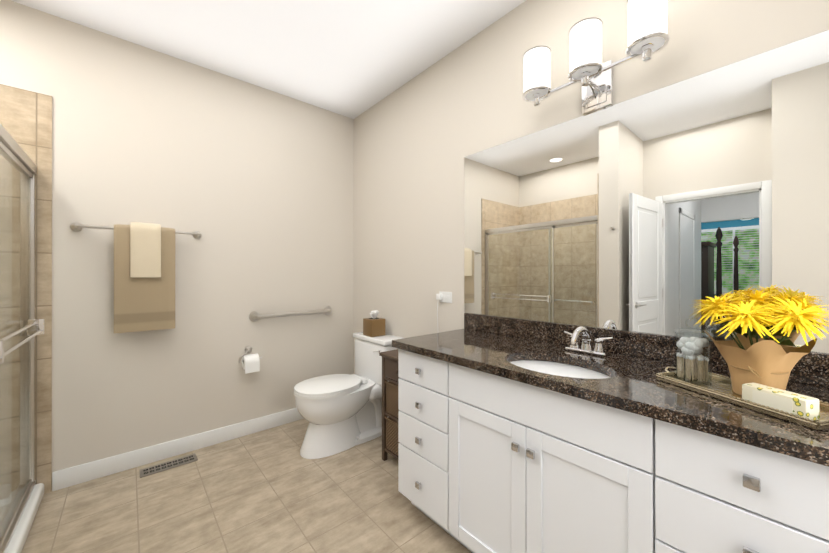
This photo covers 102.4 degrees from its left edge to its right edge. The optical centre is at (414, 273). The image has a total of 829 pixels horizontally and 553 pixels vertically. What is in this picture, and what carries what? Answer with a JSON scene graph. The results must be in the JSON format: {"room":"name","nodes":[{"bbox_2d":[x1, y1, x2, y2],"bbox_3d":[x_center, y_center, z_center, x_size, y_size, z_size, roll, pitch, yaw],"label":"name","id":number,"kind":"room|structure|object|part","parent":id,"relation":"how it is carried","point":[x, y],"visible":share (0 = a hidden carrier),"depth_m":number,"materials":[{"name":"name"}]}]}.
{"room":"bathroom","nodes":[
{"label":"bathroom","id":0,"kind":"room"},
{"bbox_2d":[0,0,353,471],"bbox_3d":[-1.717,-0.122,2.299,3.097,2.740,0.100,0,0,-41],"label":"wall","id":1,"kind":"structure","parent":0,"point":[252,184],"depth_m":2.33,"materials":[{"name":"beige paint"}]},
{"bbox_2d":[0,84,51,499],"bbox_3d":[-2.430,0.114,1.612,0.920,2.267,0.010,0,0,-41],"label":"wall tile","id":2,"kind":"structure","parent":1,"relation":"attached to","point":[26,119],"depth_m":1.87,"materials":[{"name":"beige tile"}]},
{"bbox_2d":[70,222,201,238],"bbox_3d":[-1.754,-0.279,2.146,0.660,0.054,0.081,0,0,-41],"label":"towel rail","id":3,"kind":"object","parent":1,"relation":"attached to","point":[75,226],"visible":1,"depth_m":1.99,"materials":[{"name":"silver metal"}]},
{"bbox_2d":[114,224,174,332],"bbox_3d":[-1.723,0.026,2.135,0.305,0.669,0.060,0,0,-41],"label":"hanging towel","id":4,"kind":"object","parent":3,"relation":"hanging from","point":[144,303],"visible":0.77,"depth_m":2.10,"materials":[{"name":"beige fabric"}]},
{"bbox_2d":[130,222,160,276],"bbox_3d":[-1.723,-0.154,2.135,0.150,0.349,0.099,0,0,-41],"label":"hanging towel","id":5,"kind":"object","parent":3,"relation":"hanging from","point":[145,249],"visible":0.98,"depth_m":2.10,"materials":[{"name":"beige fabric"}]},
{"bbox_2d":[52,408,303,490],"bbox_3d":[-1.331,1.193,2.554,1.974,0.110,0.012,0,0,-41],"label":"baseboard","id":6,"kind":"structure","parent":1,"relation":"attached to","point":[77,474],"depth_m":2.24,"materials":[{"name":"white wood"}]},
{"bbox_2d":[239,346,261,373],"bbox_3d":[-1.255,0.650,2.546,0.166,0.176,0.124,0,0,-41],"label":"toilet paper holder","id":7,"kind":"object","parent":1,"relation":"attached to","point":[250,363],"visible":1,"depth_m":2.51,"materials":[{"name":"white paper"}]},
{"bbox_2d":[249,306,331,321],"bbox_3d":[-1.003,0.334,2.801,0.707,0.082,0.066,0,0,-41],"label":"grab rail","id":8,"kind":"object","parent":1,"relation":"attached to","point":[254,316],"visible":1,"depth_m":2.72,"materials":[{"name":"silver metal"}]},
{"bbox_2d":[21,419,471,552],"bbox_3d":[-0.515,1.296,1.007,2.957,0.100,3.624,0,0,-41],"label":"floor","id":9,"kind":"structure","parent":0,"point":[271,490],"depth_m":1.77,"materials":[{"name":"tile"}]},
{"bbox_2d":[0,124,44,552],"bbox_3d":[-1.952,0.319,1.059,0.898,1.855,1.448,0,0,-41],"label":"shower","id":10,"kind":"object","parent":9,"relation":"on","point":[19,506],"visible":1,"depth_m":1.66,"materials":[{"name":"clear glass"}]},
{"bbox_3d":[-1.674,0.298,1.300,0.032,1.653,1.367,0,0,-41],"label":"glass","id":11,"kind":"part","parent":10,"relation":"part of","materials":[{"name":"clear glass"}]},
{"bbox_2d":[139,453,197,477],"bbox_3d":[-1.599,1.245,2.173,0.300,0.006,0.110,0,0,-41],"label":"floor vent","id":12,"kind":"object","parent":9,"relation":"in","point":[157,468],"visible":1,"depth_m":2.16,"materials":[{"name":"grey metal"}]},
{"bbox_2d":[294,332,401,458],"bbox_3d":[-0.512,0.872,2.512,0.774,0.752,0.472,0,0,-41],"label":"toilet","id":13,"kind":"object","parent":9,"relation":"on","point":[339,413],"visible":0.88,"depth_m":2.38,"materials":[{"name":"white ceramic"}]},
{"bbox_2d":[363,310,384,336],"bbox_3d":[-0.326,0.395,2.695,0.132,0.200,0.132,0,0,-41],"label":"tissue box","id":14,"kind":"object","parent":13,"relation":"on","point":[374,326],"visible":1,"depth_m":2.65,"materials":[{"name":"brown wood"}]},
{"bbox_2d":[379,349,399,460],"bbox_3d":[0.020,0.888,2.210,0.363,0.720,0.384,0,0,-41],"label":"shelf unit","id":15,"kind":"object","parent":9,"relation":"on","point":[390,410],"visible":0.29,"depth_m":2.18,"materials":[{"name":"brown wood"}]},
{"bbox_2d":[392,345,828,552],"bbox_3d":[0.607,0.815,1.361,0.591,0.864,1.503,0,0,-41],"label":"bathroom vanity","id":16,"kind":"object","parent":9,"relation":"on","point":[515,435],"depth_m":1.05,"materials":[{"name":"white wood"}]},
{"bbox_2d":[392,329,828,460],"bbox_3d":[0.601,0.364,1.365,0.595,0.034,1.520,0,0,-41],"label":"countertop","id":17,"kind":"structure","parent":16,"relation":"on","point":[634,384],"depth_m":1.04,"materials":[{"name":"black stone"}]},
{"bbox_2d":[508,353,615,380],"bbox_3d":[0.548,0.443,1.286,0.328,0.148,0.434,0,0,-41],"label":"sink","id":18,"kind":"object","parent":17,"relation":"in","point":[549,364],"depth_m":1.42,"materials":[{"name":"white ceramic"}]},
{"bbox_2d":[564,326,612,356],"bbox_3d":[0.716,0.285,1.432,0.169,0.122,0.206,0,0,-41],"label":"faucet","id":19,"kind":"object","parent":17,"relation":"on","point":[587,348],"visible":1,"depth_m":1.43,"materials":[{"name":"silver metal"}]},
{"bbox_2d":[656,366,828,429],"bbox_3d":[0.928,0.331,0.934,0.188,0.028,0.437,0,0,-15],"label":"tray","id":20,"kind":"object","parent":17,"relation":"on","point":[720,387],"visible":0.58,"depth_m":0.91,"materials":[{"name":"beige wood"}]},
{"bbox_2d":[673,317,712,384],"bbox_3d":[0.889,0.239,1.064,0.098,0.201,0.098,0,0,-41],"label":"jar","id":21,"kind":"object","parent":20,"relation":"on","point":[691,348],"visible":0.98,"depth_m":1.05,"materials":[{"name":"clear glass"}]},
{"bbox_2d":[689,290,828,394],"bbox_3d":[0.956,0.190,0.935,0.321,0.297,0.311,0,0,-41],"label":"flower pot","id":22,"kind":"object","parent":20,"relation":"on","point":[749,354],"visible":1,"depth_m":0.88,"materials":[{"name":"brown paper"}]},
{"bbox_2d":[742,383,818,419],"bbox_3d":[0.902,0.315,0.826,0.047,0.050,0.124,0,0,-15],"label":"soap box","id":23,"kind":"object","parent":20,"relation":"on","point":[799,405],"visible":0.73,"depth_m":0.80,"materials":[{"name":"beige paper"}]},
{"bbox_2d":[11,0,525,118],"bbox_3d":[-0.568,-1.544,0.965,3.097,0.100,3.624,0,0,-41],"label":"ceiling","id":24,"kind":"structure","parent":0,"point":[353,59],"depth_m":2.08,"materials":[{"name":"white paint"}]},
{"bbox_2d":[354,0,828,373],"bbox_3d":[0.600,-0.122,1.902,0.100,2.740,3.524,0,0,-41],"label":"wall","id":25,"kind":"structure","parent":0,"point":[420,137],"depth_m":2.17,"materials":[{"name":"beige paint"}]},
{"bbox_2d":[436,291,451,332],"bbox_3d":[0.200,0.309,2.263,0.033,0.377,0.122,0,0,-41],"label":"electrical outlet","id":26,"kind":"object","parent":25,"relation":"attached to","point":[445,297],"visible":0.83,"depth_m":2.27,"materials":[{"name":"white plastic"}]},
{"bbox_2d":[522,0,669,114],"bbox_3d":[0.770,-0.911,1.472,0.203,0.317,0.593,0,0,-41],"label":"sconce","id":27,"kind":"object","parent":25,"relation":"attached to","point":[595,79],"depth_m":1.41,"materials":[{"name":"white glass"}]},
{"bbox_3d":[0.745,-0.973,1.451,0.126,0.186,0.581,0,0,-41],"label":"vanity light fixture shade","id":28,"kind":"part","parent":27,"relation":"part of","materials":[{"name":"white glass"}]},
{"bbox_2d":[464,30,828,353],"bbox_3d":[0.821,-0.253,1.563,0.006,0.999,1.528,0,0,-41],"label":"mirror","id":29,"kind":"object","parent":25,"relation":"attached to","point":[661,211],"visible":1,"depth_m":1.34,"materials":[{"name":"clear glass"}]},
{"bbox_2d":[464,313,828,384],"bbox_3d":[0.819,0.297,1.552,0.022,0.100,1.520,0,0,-41],"label":"backsplash","id":30,"kind":"structure","parent":25,"relation":"attached to","point":[813,368],"depth_m":1.43,"materials":[{"name":"black stone"}]}
]}

